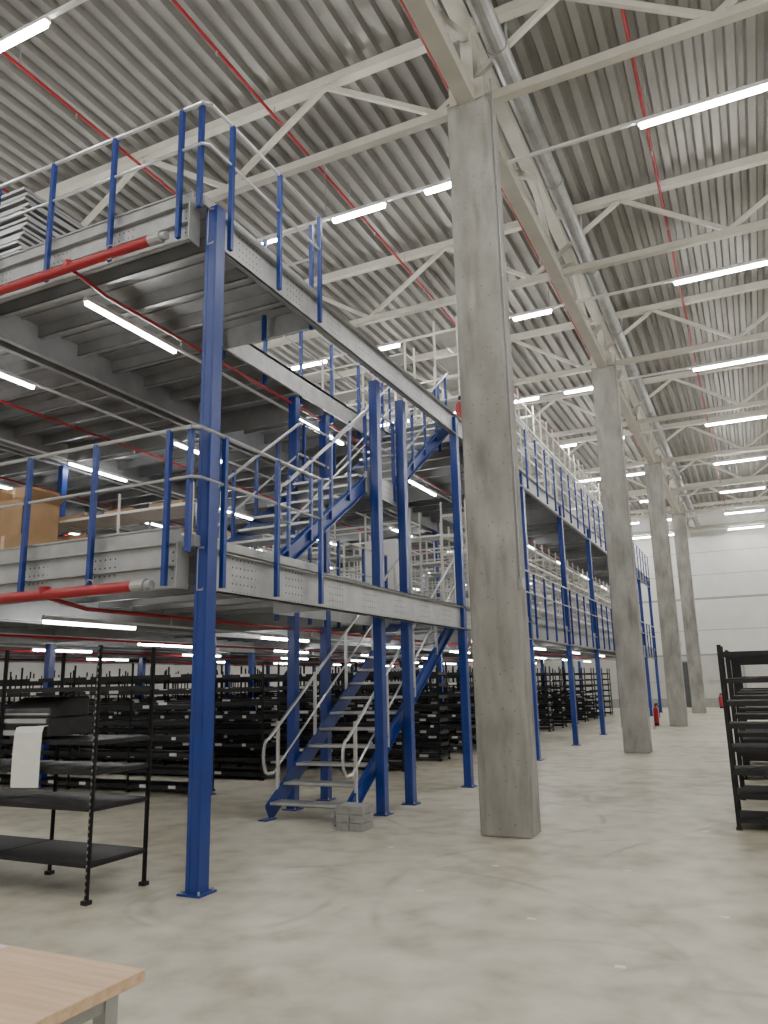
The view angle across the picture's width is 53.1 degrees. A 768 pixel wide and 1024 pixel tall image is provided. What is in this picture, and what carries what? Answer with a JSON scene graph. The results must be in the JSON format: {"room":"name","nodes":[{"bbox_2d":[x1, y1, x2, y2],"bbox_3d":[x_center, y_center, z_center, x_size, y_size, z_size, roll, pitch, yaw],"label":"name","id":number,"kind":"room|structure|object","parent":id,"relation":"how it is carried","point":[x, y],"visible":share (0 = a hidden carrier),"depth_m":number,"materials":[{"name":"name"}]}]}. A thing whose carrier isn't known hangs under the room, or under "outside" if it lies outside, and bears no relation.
{"room":"warehouse","nodes":[
{"label":"warehouse","id":0,"kind":"room"},
{"bbox_2d":[0,661,340,700],"bbox_3d":[-13.829,2.357,27.225,0.212,11.000,51.000,-7,-14,25],"label":"wall","id":1,"kind":"structure","parent":0,"point":[37,668],"depth_m":31.64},
{"bbox_2d":[0,707,767,1023],"bbox_3d":[3.062,5.724,18.255,37.400,0.200,51.400,-7,-14,25],"label":"floor","id":2,"kind":"structure","parent":0,"point":[306,921],"depth_m":5.78,"materials":[{"name":"concrete"}]},
{"bbox_2d":[0,944,145,1023],"bbox_3d":[-1.615,1.797,2.280,1.580,0.750,0.800,-7,-14,25],"label":"work table","id":3,"kind":"object","parent":2,"relation":"on","point":[37,987],"visible":1,"depth_m":2.29,"materials":[{"name":"brown wood"}]},
{"bbox_2d":[0,645,155,905],"bbox_3d":[-3.136,2.217,6.787,2.240,1.950,0.680,-7,-14,25],"label":"shelving unit","id":4,"kind":"object","parent":2,"relation":"on","point":[87,855],"visible":0.94,"depth_m":6.42,"materials":[{"name":"paint"}]},
{"bbox_2d":[3,691,92,787],"bbox_3d":[-2.947,1.953,6.728,0.630,0.788,0.676,-7,-14,25],"label":"printer","id":5,"kind":"object","parent":4,"relation":"on","point":[29,719],"visible":0.92,"depth_m":6.50,"materials":[{"name":"grey plastic"}]},
{"bbox_2d":[0,661,216,791],"bbox_3d":[-8.026,4.005,14.466,11.610,2.000,0.560,-7,-14,25],"label":"shelving unit","id":6,"kind":"object","parent":2,"relation":"on","point":[127,783],"visible":0.46,"depth_m":12.44,"materials":[{"name":"paint"}]},
{"bbox_2d":[0,662,279,780],"bbox_3d":[-7.228,4.350,16.099,11.610,2.000,0.560,-7,-14,25],"label":"shelving unit","id":7,"kind":"object","parent":2,"relation":"on","point":[219,771],"visible":0.3,"depth_m":14.04,"materials":[{"name":"paint"}]},
{"bbox_2d":[0,661,416,771],"bbox_3d":[-5.595,4.590,17.346,13.460,2.000,0.560,-7,-14,25],"label":"shelving unit","id":8,"kind":"object","parent":2,"relation":"on","point":[393,751],"visible":0.24,"depth_m":15.68,"materials":[{"name":"paint"}]},
{"bbox_2d":[0,662,450,761],"bbox_3d":[-4.797,4.934,18.979,13.460,2.000,0.560,-7,-14,25],"label":"shelving unit","id":9,"kind":"object","parent":2,"relation":"on","point":[439,731],"visible":0.16,"depth_m":16.86,"materials":[{"name":"paint"}]},
{"bbox_2d":[54,665,476,751],"bbox_3d":[-3.998,5.279,20.612,13.460,2.000,0.560,-7,-14,25],"label":"shelving unit","id":10,"kind":"object","parent":2,"relation":"on","point":[431,726],"visible":0.12,"depth_m":18.22,"materials":[{"name":"paint"}]},
{"bbox_2d":[94,666,475,744],"bbox_3d":[-3.200,5.623,22.245,13.460,2.000,0.560,-7,-14,25],"label":"shelving unit","id":11,"kind":"object","parent":2,"relation":"on","point":[452,741],"visible":0.12,"depth_m":20.12,"materials":[{"name":"paint"}]},
{"bbox_2d":[135,666,475,739],"bbox_3d":[-2.401,5.967,23.878,13.460,2.000,0.560,-7,-14,25],"label":"shelving unit","id":12,"kind":"object","parent":2,"relation":"on","point":[471,699],"visible":0.08,"depth_m":22.19,"materials":[{"name":"paint"}]},
{"bbox_2d":[172,668,474,729],"bbox_3d":[-1.603,6.312,25.511,13.460,2.000,0.560,-7,-14,25],"label":"shelving unit","id":13,"kind":"object","parent":2,"relation":"on","point":[457,668],"visible":0.04,"depth_m":24.22,"materials":[{"name":"paint"}]},
{"bbox_2d":[0,100,662,898],"bbox_3d":[-1.626,3.454,24.448,15.890,7.119,32.964,-7,-14,25],"label":"platform","id":14,"kind":"object","parent":2,"relation":"on","point":[212,284],"visible":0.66,"depth_m":10.28,"materials":[{"name":"metal"}]},
{"bbox_2d":[0,483,18,489],"bbox_3d":[-7.663,-0.494,15.690,0.060,0.098,0.425,-7,-14,25],"label":"strip light","id":15,"kind":"object","parent":14,"relation":"attached to","point":[4,486],"depth_m":15.62,"materials":[{"name":"white paint"}]},
{"bbox_2d":[0,645,45,650],"bbox_3d":[-6.770,2.546,14.401,0.060,0.083,0.998,-7,-14,25],"label":"strip light","id":16,"kind":"object","parent":14,"relation":"attached to","point":[35,648],"depth_m":14.62,"materials":[{"name":"white paint"}]},
{"bbox_2d":[0,438,46,453],"bbox_3d":[-6.187,-1.119,13.177,0.060,0.039,0.931,-7,-14,25],"label":"strip light","id":17,"kind":"object","parent":14,"relation":"attached to","point":[1,439],"depth_m":13.16,"materials":[{"name":"white paint"}]},
{"bbox_2d":[0,486,65,548],"bbox_3d":[-5.192,0.396,10.244,2.600,1.452,1.154,-7,-14,25],"label":"cardboard boxes","id":18,"kind":"object","parent":14,"relation":"on","point":[44,516],"visible":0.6,"depth_m":9.49,"materials":[{"name":"brown cardboard"}]},
{"bbox_2d":[0,186,84,257],"bbox_3d":[-5.506,-3.143,11.175,2.145,2.218,1.295,-7,-14,25],"label":"panels","id":19,"kind":"object","parent":14,"relation":"on","point":[27,230],"visible":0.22,"depth_m":10.52,"materials":[{"name":"white metal"}]},
{"bbox_2d":[53,455,91,471],"bbox_3d":[-5.727,-0.888,14.109,0.060,0.105,0.888,-7,-14,25],"label":"strip light","id":20,"kind":"object","parent":14,"relation":"attached to","point":[73,463],"depth_m":14.19,"materials":[{"name":"white paint"}]},
{"bbox_2d":[56,647,97,652],"bbox_3d":[-6.214,2.790,15.536,0.060,0.092,1.057,-7,-14,25],"label":"strip light","id":21,"kind":"object","parent":14,"relation":"attached to","point":[63,649],"depth_m":15.47,"materials":[{"name":"white paint"}]},
{"bbox_2d":[0,369,155,431],"bbox_3d":[-4.391,-1.538,11.299,0.060,0.110,2.908,-7,-14,25],"label":"strip light","id":22,"kind":"object","parent":14,"relation":"attached to","point":[12,377],"depth_m":10.66,"materials":[{"name":"white paint"}]},
{"bbox_2d":[0,632,192,647],"bbox_3d":[-4.620,2.173,12.916,0.060,0.093,4.234,-7,-14,25],"label":"strip light","id":23,"kind":"object","parent":14,"relation":"attached to","point":[140,644],"depth_m":13.57,"materials":[{"name":"white paint"}]},
{"bbox_2d":[55,656,138,660],"bbox_3d":[-7.437,3.819,20.045,0.060,0.090,2.842,-7,-14,25],"label":"strip light","id":24,"kind":"object","parent":14,"relation":"attached to","point":[127,658],"depth_m":20.30,"materials":[{"name":"white paint"}]},
{"bbox_2d":[41,615,192,629],"bbox_3d":[-3.295,1.441,9.746,0.060,0.094,2.589,-7,-14,25],"label":"strip light","id":25,"kind":"object","parent":14,"relation":"attached to","point":[60,620],"depth_m":9.29,"materials":[{"name":"white paint"}]},
{"bbox_2d":[99,469,142,482],"bbox_3d":[-5.203,-0.662,15.181,0.060,0.105,1.157,-7,-14,25],"label":"strip light","id":26,"kind":"object","parent":14,"relation":"attached to","point":[105,473],"depth_m":15.04,"materials":[{"name":"white paint"}]},
{"bbox_2d":[58,482,220,541],"bbox_3d":[-5.109,0.682,11.305,6.260,1.350,0.660,-7,-14,25],"label":"frame","id":27,"kind":"object","parent":14,"relation":"on","point":[118,519],"visible":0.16,"depth_m":10.64,"materials":[{"name":"paint"}]},
{"bbox_2d":[58,499,230,539],"bbox_3d":[-4.347,0.513,12.214,5.054,0.639,2.600,-7,-14,25],"label":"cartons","id":28,"kind":"object","parent":27,"relation":"on","point":[85,535],"visible":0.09,"depth_m":10.72},
{"bbox_2d":[83,296,201,363],"bbox_3d":[-2.792,-2.072,9.027,0.060,0.119,1.951,-7,-14,25],"label":"strip light","id":29,"kind":"object","parent":14,"relation":"attached to","point":[102,309],"depth_m":8.82,"materials":[{"name":"white paint"}]},
{"bbox_2d":[156,651,192,655],"bbox_3d":[-4.949,3.333,18.124,0.060,0.086,1.262,-7,-14,25],"label":"strip light","id":30,"kind":"object","parent":14,"relation":"attached to","point":[184,653],"depth_m":18.41,"materials":[{"name":"white paint"}]},
{"bbox_2d":[173,438,186,449],"bbox_3d":[-3.502,-1.155,13.117,0.060,0.110,0.338,-7,-14,25],"label":"strip light","id":31,"kind":"object","parent":14,"relation":"attached to","point":[176,442],"depth_m":13.12,"materials":[{"name":"white paint"}]},
{"bbox_2d":[227,509,252,519],"bbox_3d":[-3.508,0.069,18.646,0.060,0.106,1.014,-7,-14,25],"label":"strip light","id":32,"kind":"object","parent":14,"relation":"attached to","point":[239,514],"depth_m":18.72,"materials":[{"name":"white paint"}]},
{"bbox_2d":[215,629,286,640],"bbox_3d":[-2.096,1.959,12.199,0.060,0.094,1.928,-7,-14,25],"label":"strip light","id":33,"kind":"object","parent":14,"relation":"attached to","point":[263,635],"depth_m":12.51,"materials":[{"name":"white paint"}]},
{"bbox_2d":[218,530,285,550],"bbox_3d":[-4.340,1.114,13.330,5.860,1.350,0.660,-7,-14,25],"label":"frame","id":34,"kind":"object","parent":14,"relation":"on","point":[260,536],"visible":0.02,"depth_m":12.21,"materials":[{"name":"paint"}]},
{"bbox_2d":[222,372,288,411],"bbox_3d":[-1.832,-1.690,10.999,0.060,0.051,1.629,-7,-14,25],"label":"strip light","id":35,"kind":"object","parent":14,"relation":"attached to","point":[223,374],"depth_m":10.95,"materials":[{"name":"white paint"}]},
{"bbox_2d":[0,231,609,593],"bbox_3d":[-1.997,1.342,24.732,15.460,0.280,32.565,-7,-14,25],"label":"pipe","id":36,"kind":"object","parent":14,"relation":"attached to","point":[69,266],"visible":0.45,"depth_m":8.00,"materials":[{"name":"metal"}]},
{"bbox_2d":[0,579,615,667],"bbox_3d":[-1.925,4.544,24.022,15.460,0.280,32.565,-7,-14,25],"label":"pipe","id":37,"kind":"object","parent":14,"relation":"attached to","point":[139,585],"visible":0.71,"depth_m":8.38,"materials":[{"name":"metal"}]},
{"bbox_2d":[272,543,344,576],"bbox_3d":[-3.477,1.486,15.095,5.860,1.350,0.660,-7,-14,25],"label":"frame","id":38,"kind":"object","parent":14,"relation":"on","point":[314,554],"visible":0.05,"depth_m":14.20,"materials":[{"name":"paint"}]},
{"bbox_2d":[300,416,318,429],"bbox_3d":[-1.211,-1.390,12.261,0.060,0.117,0.555,-7,-14,25],"label":"strip light","id":39,"kind":"object","parent":14,"relation":"attached to","point":[306,421],"depth_m":12.26,"materials":[{"name":"white paint"}]},
{"bbox_2d":[195,373,448,558],"bbox_3d":[-0.475,-0.870,11.362,1.180,4.291,5.601,-7,-14,25],"label":"metal staircase","id":40,"kind":"structure","parent":14,"relation":"on","point":[349,492],"depth_m":10.32,"materials":[{"name":"metal"}]},
{"bbox_2d":[257,508,422,595],"bbox_3d":[-3.413,1.555,17.372,9.060,2.200,0.560,-7,-14,25],"label":"frame","id":41,"kind":"object","parent":14,"relation":"on","point":[356,557],"visible":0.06,"depth_m":15.87,"materials":[{"name":"paint"}]},
{"bbox_2d":[252,523,452,602],"bbox_3d":[-2.679,1.871,18.873,9.060,2.200,0.560,-7,-14,25],"label":"frame","id":42,"kind":"object","parent":14,"relation":"on","point":[438,536],"visible":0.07,"depth_m":17.43,"materials":[{"name":"paint"}]},
{"bbox_2d":[303,339,416,428],"bbox_3d":[-2.587,-1.955,17.709,7.060,2.600,0.560,-7,-14,25],"label":"frame","id":43,"kind":"object","parent":14,"relation":"on","point":[401,358],"visible":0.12,"depth_m":16.79,"materials":[{"name":"paint"}]},
{"bbox_2d":[365,539,399,590],"bbox_3d":[0.011,1.286,14.778,0.640,1.450,0.425,-7,-14,25],"label":"cabinet","id":44,"kind":"object","parent":14,"relation":"on","point":[390,546],"visible":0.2,"depth_m":14.64,"materials":[{"name":"metal"}]},
{"bbox_2d":[314,542,468,605],"bbox_3d":[-1.988,2.169,20.285,9.060,2.200,0.560,-7,-14,25],"label":"frame","id":45,"kind":"object","parent":14,"relation":"on","point":[435,574],"visible":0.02,"depth_m":18.82,"materials":[{"name":"paint"}]},
{"bbox_2d":[317,551,466,605],"bbox_3d":[-1.298,2.467,21.697,9.060,2.200,0.560,-7,-14,25],"label":"frame","id":46,"kind":"object","parent":14,"relation":"on","point":[414,561],"visible":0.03,"depth_m":20.73,"materials":[{"name":"paint"}]},
{"bbox_2d":[347,368,443,422],"bbox_3d":[-1.853,-1.638,19.209,7.060,2.600,0.560,-7,-14,25],"label":"frame","id":47,"kind":"object","parent":14,"relation":"on","point":[395,394],"visible":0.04,"depth_m":18.33,"materials":[{"name":"paint"}]},
{"bbox_2d":[368,404,429,431],"bbox_3d":[-1.163,-1.340,20.621,7.060,2.600,0.560,-7,-14,25],"label":"frame","id":48,"kind":"object","parent":14,"relation":"on","point":[419,412],"visible":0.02,"depth_m":19.96,"materials":[{"name":"paint"}]},
{"bbox_2d":[345,566,464,592],"bbox_3d":[-0.607,2.765,23.109,9.060,2.200,0.560,-7,-14,25],"label":"frame","id":49,"kind":"object","parent":14,"relation":"on","point":[424,570],"visible":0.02,"depth_m":22.55,"materials":[{"name":"paint"}]},
{"bbox_2d":[409,478,451,502],"bbox_3d":[1.019,-0.428,16.821,0.060,0.117,2.436,-7,-14,25],"label":"strip light","id":50,"kind":"object","parent":14,"relation":"attached to","point":[412,481],"depth_m":16.54,"materials":[{"name":"white paint"}]},
{"bbox_2d":[413,572,452,596],"bbox_3d":[0.083,3.063,24.522,9.060,2.200,0.560,-7,-14,25],"label":"frame","id":51,"kind":"object","parent":14,"relation":"on","point":[445,577],"visible":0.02,"depth_m":23.98,"materials":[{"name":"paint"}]},
{"bbox_2d":[455,396,461,418],"bbox_3d":[1.426,-1.826,14.356,0.170,0.720,0.179,4,-14,-23],"label":"fire extinguisher","id":52,"kind":"object","parent":14,"relation":"on","point":[458,404],"visible":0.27,"depth_m":14.31,"materials":[{"name":"red paint"}]},
{"bbox_2d":[413,572,543,620],"bbox_3d":[0.860,3.398,26.110,9.060,2.200,0.560,-7,-14,25],"label":"frame","id":53,"kind":"object","parent":14,"relation":"on","point":[447,585],"visible":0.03,"depth_m":25.47,"materials":[{"name":"paint"}]},
{"bbox_2d":[432,316,603,538],"bbox_3d":[6.238,-0.479,25.601,0.560,2.750,23.060,-7,-14,25],"label":"shelving rack","id":54,"kind":"object","parent":14,"relation":"on","point":[448,338],"visible":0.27,"depth_m":21.79,"materials":[{"name":"metal"}]},
{"bbox_2d":[439,499,611,636],"bbox_3d":[6.316,2.991,24.831,0.560,2.200,23.060,-7,-14,25],"label":"frame","id":55,"kind":"object","parent":14,"relation":"on","point":[553,566],"visible":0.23,"depth_m":21.30,"materials":[{"name":"paint"}]},
{"bbox_2d":[534,645,565,649],"bbox_3d":[4.451,3.679,20.612,0.060,0.095,3.466,-7,-14,25],"label":"strip light","id":56,"kind":"object","parent":14,"relation":"attached to","point":[544,648],"depth_m":19.84,"materials":[{"name":"white paint"}]},
{"bbox_2d":[336,802,373,831],"bbox_3d":[-0.328,3.432,8.659,0.330,0.265,0.280,-7,-14,25],"label":"blocks","id":57,"kind":"object","parent":2,"relation":"on","point":[350,816],"visible":1,"depth_m":8.55},
{"bbox_2d":[258,557,455,825],"bbox_3d":[-0.085,2.248,11.373,1.170,3.832,4.380,-7,-14,25],"label":"metal staircase","id":58,"kind":"structure","parent":2,"relation":"on","point":[361,786],"depth_m":10.47,"materials":[{"name":"metal"}]},
{"bbox_2d":[223,666,554,731],"bbox_3d":[-0.804,6.656,27.143,13.460,2.000,0.560,-7,-14,25],"label":"shelving unit","id":59,"kind":"object","parent":2,"relation":"on","point":[547,704],"visible":0.08,"depth_m":24.36,"materials":[{"name":"paint"}]},
{"bbox_2d":[233,667,567,727],"bbox_3d":[-0.006,7.001,28.776,13.460,2.000,0.560,-7,-14,25],"label":"shelving unit","id":60,"kind":"object","parent":2,"relation":"on","point":[560,695],"visible":0.09,"depth_m":25.97,"materials":[{"name":"paint"}]},
{"bbox_2d":[282,667,588,721],"bbox_3d":[1.591,7.689,32.042,13.460,2.000,0.560,-7,-14,25],"label":"shelving unit","id":61,"kind":"object","parent":2,"relation":"on","point":[583,699],"visible":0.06,"depth_m":29.28,"materials":[{"name":"paint"}]},
{"bbox_2d":[299,668,578,723],"bbox_3d":[0.792,7.345,30.409,13.460,2.000,0.560,-7,-14,25],"label":"shelving unit","id":62,"kind":"object","parent":2,"relation":"on","point":[539,700],"visible":0.06,"depth_m":27.73,"materials":[{"name":"paint"}]},
{"bbox_2d":[305,668,597,718],"bbox_3d":[2.389,8.034,33.675,13.460,2.000,0.560,-7,-14,25],"label":"shelving unit","id":63,"kind":"object","parent":2,"relation":"on","point":[591,673],"visible":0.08,"depth_m":30.91,"materials":[{"name":"paint"}]},
{"bbox_2d":[340,668,605,715],"bbox_3d":[3.188,8.378,35.308,13.460,2.000,0.560,-7,-14,25],"label":"shelving unit","id":64,"kind":"object","parent":2,"relation":"on","point":[601,668],"visible":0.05,"depth_m":32.67,"materials":[{"name":"paint"}]},
{"bbox_2d":[447,94,540,838],"bbox_3d":[1.254,-0.922,9.132,0.550,8.900,0.420,-7,-14,25],"label":"concrete column","id":65,"kind":"structure","parent":2,"relation":"on","point":[509,806],"depth_m":8.79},
{"bbox_2d":[449,31,484,106],"bbox_3d":[1.135,-5.924,10.240,0.480,1.350,0.370,-7,-14,25],"label":"plate","id":66,"kind":"object","parent":65,"relation":"on","point":[468,51],"visible":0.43,"depth_m":10.13,"materials":[{"name":"beige paint"}]},
{"bbox_2d":[489,79,524,588],"bbox_3d":[1.454,-2.378,9.239,0.050,6.620,0.080,-7,-14,25],"label":"cable conduit","id":67,"kind":"object","parent":65,"relation":"attached to","point":[521,584],"visible":1,"depth_m":9.12,"materials":[{"name":"grey plastic"}]},
{"bbox_2d":[396,668,612,714],"bbox_3d":[3.986,8.723,36.941,13.460,2.000,0.560,-7,-14,25],"label":"shelving unit","id":68,"kind":"object","parent":2,"relation":"on","point":[607,673],"visible":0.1,"depth_m":34.18,"materials":[{"name":"paint"}]},
{"bbox_2d":[388,778,729,968],"bbox_3d":[2.269,3.503,8.632,3.160,0.002,8.740,-7,-14,25],"label":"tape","id":69,"kind":"object","parent":2,"relation":"on","point":[529,918],"visible":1,"depth_m":5.27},
{"bbox_2d":[591,364,652,752],"bbox_3d":[5.432,0.880,17.676,0.550,8.900,0.420,-7,-14,25],"label":"concrete column","id":70,"kind":"structure","parent":2,"relation":"on","point":[634,708],"depth_m":17.39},
{"bbox_2d":[591,324,612,367],"bbox_3d":[5.312,-4.122,18.784,0.480,1.350,0.370,-7,-14,25],"label":"plate","id":71,"kind":"object","parent":70,"relation":"on","point":[601,335],"visible":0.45,"depth_m":18.66,"materials":[{"name":"beige paint"}]},
{"bbox_2d":[614,354,641,631],"bbox_3d":[5.632,-0.576,17.784,0.050,6.620,0.080,-7,-14,25],"label":"cable conduit","id":72,"kind":"object","parent":70,"relation":"attached to","point":[640,626],"visible":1,"depth_m":17.71,"materials":[{"name":"grey plastic"}]},
{"bbox_2d":[653,703,659,725],"bbox_3d":[9.138,6.794,25.818,0.170,0.720,0.179,4,-14,-23],"label":"fire extinguisher","id":73,"kind":"object","parent":2,"relation":"on","point":[656,713],"visible":1,"depth_m":25.76,"materials":[{"name":"red paint"}]},
{"bbox_2d":[644,462,688,725],"bbox_3d":[9.575,2.667,26.150,0.550,8.900,0.420,-7,-14,25],"label":"concrete column","id":74,"kind":"structure","parent":2,"relation":"on","point":[671,649],"depth_m":25.90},
{"bbox_2d":[644,433,658,463],"bbox_3d":[9.456,-2.335,27.257,0.480,1.350,0.370,-7,-14,25],"label":"plate","id":75,"kind":"object","parent":74,"relation":"on","point":[656,456],"visible":0.5,"depth_m":27.09,"materials":[{"name":"beige paint"}]},
{"bbox_2d":[660,454,680,645],"bbox_3d":[9.775,1.211,26.257,0.050,6.620,0.080,-7,-14,25],"label":"cable conduit","id":76,"kind":"object","parent":74,"relation":"attached to","point":[660,454],"visible":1,"depth_m":26.21,"materials":[{"name":"grey plastic"}]},
{"bbox_2d":[672,513,706,712],"bbox_3d":[13.718,4.455,34.623,0.550,8.900,0.420,-7,-14,25],"label":"concrete column","id":77,"kind":"structure","parent":2,"relation":"on","point":[698,702],"depth_m":34.39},
{"bbox_2d":[684,508,700,652],"bbox_3d":[13.918,2.998,34.730,0.050,6.620,0.080,-7,-14,25],"label":"cable conduit","id":78,"kind":"object","parent":77,"relation":"attached to","point":[684,508],"visible":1,"depth_m":34.68,"materials":[{"name":"grey plastic"}]},
{"bbox_2d":[716,645,767,830],"bbox_3d":[5.551,2.251,7.772,3.840,1.930,0.610,-7,-14,25],"label":"shelving unit","id":79,"kind":"object","parent":2,"relation":"on","point":[742,816],"visible":1,"depth_m":8.31,"materials":[{"name":"paint"}]},
{"bbox_2d":[724,650,767,799],"bbox_3d":[6.501,2.660,9.714,3.840,1.930,0.610,-7,-14,25],"label":"shelving unit","id":80,"kind":"object","parent":2,"relation":"on","point":[735,716],"visible":0.62,"depth_m":10.27,"materials":[{"name":"paint"}]},
{"bbox_2d":[731,659,767,779],"bbox_3d":[7.450,3.070,11.656,3.840,1.930,0.610,-7,-14,25],"label":"shelving unit","id":81,"kind":"object","parent":2,"relation":"on","point":[739,709],"visible":0.45,"depth_m":12.18,"materials":[{"name":"paint"}]},
{"bbox_2d":[735,662,767,764],"bbox_3d":[8.400,3.479,13.598,3.840,1.930,0.610,-7,-14,25],"label":"shelving unit","id":82,"kind":"object","parent":2,"relation":"on","point":[736,663],"visible":0.38,"depth_m":14.14,"materials":[{"name":"paint"}]},
{"bbox_2d":[738,663,767,720],"bbox_3d":[9.350,3.889,15.540,3.840,1.930,0.610,-7,-14,25],"label":"shelving unit","id":83,"kind":"object","parent":2,"relation":"on","point":[739,665],"visible":0.13,"depth_m":16.14,"materials":[{"name":"paint"}]},
{"bbox_2d":[0,0,767,520],"bbox_3d":[2.930,-4.683,20.515,37.225,0.400,51.000,-7,-14,25],"label":"ceiling","id":84,"kind":"structure","parent":0,"point":[124,66],"depth_m":13.00,"materials":[{"name":"metal"}]},
{"bbox_2d":[0,0,86,51],"bbox_3d":[-3.012,-6.262,8.368,36.000,1.540,0.080,-7,-14,25],"label":"strip light","id":85,"kind":"object","parent":84,"relation":"hanging from","point":[40,24],"depth_m":8.62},
{"bbox_2d":[1,42,175,194],"bbox_3d":[0.403,-3.937,21.593,0.048,0.500,51.000,-7,-14,25],"label":"pipe","id":86,"kind":"object","parent":84,"relation":"hanging from","point":[4,53],"depth_m":11.38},
{"bbox_2d":[171,0,601,492],"bbox_3d":[2.712,-4.225,20.525,0.048,0.500,51.000,-7,-14,25],"label":"pipe","id":87,"kind":"object","parent":84,"relation":"hanging from","point":[175,2],"depth_m":12.13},
{"bbox_2d":[203,29,767,243],"bbox_3d":[-0.962,-5.378,12.560,36.000,1.540,0.080,-7,-14,25],"label":"strip light","id":88,"kind":"object","parent":84,"relation":"hanging from","point":[760,86],"depth_m":10.54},
{"bbox_2d":[287,211,767,369],"bbox_3d":[1.080,-4.497,16.735,36.000,1.540,0.080,-7,-14,25],"label":"strip light","id":89,"kind":"object","parent":84,"relation":"hanging from","point":[764,261],"depth_m":14.97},
{"bbox_2d":[400,0,671,507],"bbox_3d":[5.002,-4.512,19.465,0.048,0.500,51.000,-7,-14,25],"label":"pipe","id":90,"kind":"object","parent":84,"relation":"hanging from","point":[401,1],"depth_m":13.81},
{"bbox_2d":[384,312,767,425],"bbox_3d":[3.108,-3.622,20.883,36.000,1.540,0.080,-7,-14,25],"label":"strip light","id":91,"kind":"object","parent":84,"relation":"hanging from","point":[760,356],"depth_m":18.83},
{"bbox_2d":[620,8,726,510],"bbox_3d":[7.230,-4.791,18.435,0.048,0.500,51.000,-7,-14,25],"label":"pipe","id":92,"kind":"object","parent":84,"relation":"hanging from","point":[623,15],"depth_m":13.31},
{"bbox_2d":[402,0,691,537],"bbox_3d":[5.484,-3.995,19.121,0.220,1.320,51.000,-7,-14,25],"label":"beam","id":93,"kind":"structure","parent":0,"point":[433,26],"depth_m":12.80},
{"bbox_2d":[35,0,767,226],"bbox_3d":[-1.497,-5.613,11.467,37.000,1.350,0.140,-7,-14,25],"label":"roof truss","id":94,"kind":"object","parent":93,"relation":"attached to","point":[703,21],"depth_m":10.71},
{"bbox_2d":[253,151,767,349],"bbox_3d":[0.592,-4.712,15.739,37.000,1.350,0.140,-7,-14,25],"label":"roof truss","id":95,"kind":"object","parent":93,"relation":"attached to","point":[611,201],"depth_m":14.20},
{"bbox_2d":[319,279,767,412],"bbox_3d":[2.677,-3.813,20.002,37.000,1.350,0.140,-7,-14,25],"label":"roof truss","id":96,"kind":"object","parent":93,"relation":"attached to","point":[656,308],"depth_m":18.35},
{"bbox_2d":[465,0,700,526],"bbox_3d":[5.930,-4.278,18.962,0.290,1.095,51.000,-7,-14,25],"label":"ventilation duct","id":97,"kind":"object","parent":93,"relation":"hanging from","point":[483,13],"visible":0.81,"depth_m":12.21,"materials":[{"name":"metal"}]},
{"bbox_2d":[348,501,767,699],"bbox_3d":[13.986,5.023,42.059,37.000,11.000,0.212,-7,-14,25],"label":"wall","id":98,"kind":"structure","parent":0,"point":[729,568],"depth_m":40.45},
{"bbox_2d":[585,698,767,707],"bbox_3d":[14.054,10.151,40.820,37.000,0.450,0.030,-7,-14,25],"label":"baseboard","id":99,"kind":"structure","parent":98,"relation":"attached to","point":[710,702],"depth_m":40.50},
{"bbox_2d":[682,661,691,706],"bbox_3d":[15.679,8.991,40.212,1.260,2.380,0.068,-7,-14,25],"label":"door","id":100,"kind":"structure","parent":98,"relation":"in","point":[684,663],"depth_m":40.15,"materials":[{"name":"silver metal"}]},
{"bbox_2d":[724,659,748,706],"bbox_3d":[17.844,8.720,39.211,1.160,2.380,0.068,-7,-14,25],"label":"door","id":101,"kind":"structure","parent":98,"relation":"in","point":[742,666],"depth_m":39.17,"materials":[{"name":"grey metal"}]},
{"bbox_2d":[384,359,767,440],"bbox_3d":[4.748,-2.920,24.239,37.000,1.350,0.140,-7,-14,25],"label":"roof truss","id":102,"kind":"object","parent":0,"point":[676,377],"depth_m":22.53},
{"bbox_2d":[518,409,767,479],"bbox_3d":[6.820,-2.026,28.475,37.000,1.350,0.140,-7,-14,25],"label":"roof truss","id":103,"kind":"object","parent":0,"point":[741,449],"depth_m":26.63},
{"bbox_2d":[522,377,767,450],"bbox_3d":[5.137,-2.747,25.032,36.000,1.540,0.080,-7,-14,25],"label":"strip light","id":104,"kind":"object","parent":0,"point":[757,416],"depth_m":22.78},
{"bbox_2d":[572,426,767,481],"bbox_3d":[7.209,-1.854,29.269,36.000,1.540,0.080,-7,-14,25],"label":"strip light","id":105,"kind":"object","parent":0,"point":[717,462],"depth_m":27.06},
{"bbox_2d":[572,457,767,509],"bbox_3d":[9.280,-0.960,33.505,36.000,1.540,0.080,-7,-14,25],"label":"strip light","id":106,"kind":"object","parent":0,"point":[763,486],"depth_m":31.18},
{"bbox_2d":[572,474,767,522],"bbox_3d":[10.963,-0.239,36.949,37.000,1.350,0.140,-7,-14,25],"label":"roof truss","id":107,"kind":"object","parent":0,"point":[750,503],"depth_m":34.98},
{"bbox_2d":[578,449,767,502],"bbox_3d":[8.892,-1.132,32.712,37.000,1.350,0.140,-7,-14,25],"label":"roof truss","id":108,"kind":"object","parent":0,"point":[748,480],"depth_m":30.71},
{"bbox_2d":[600,486,767,525],"bbox_3d":[11.309,-0.085,37.654,36.000,1.540,0.080,-7,-14,25],"label":"strip light","id":109,"kind":"object","parent":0,"point":[758,509],"depth_m":35.37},
{"bbox_2d":[630,496,767,535],"bbox_3d":[12.992,0.636,41.097,37.000,1.350,0.140,-7,-14,25],"label":"roof truss","id":110,"kind":"object","parent":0,"point":[707,504],"depth_m":39.19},
{"bbox_2d":[633,509,767,538],"bbox_3d":[13.165,0.715,41.449,36.000,1.540,0.080,-7,-14,25],"label":"strip light","id":111,"kind":"object","parent":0,"point":[761,525],"depth_m":39.23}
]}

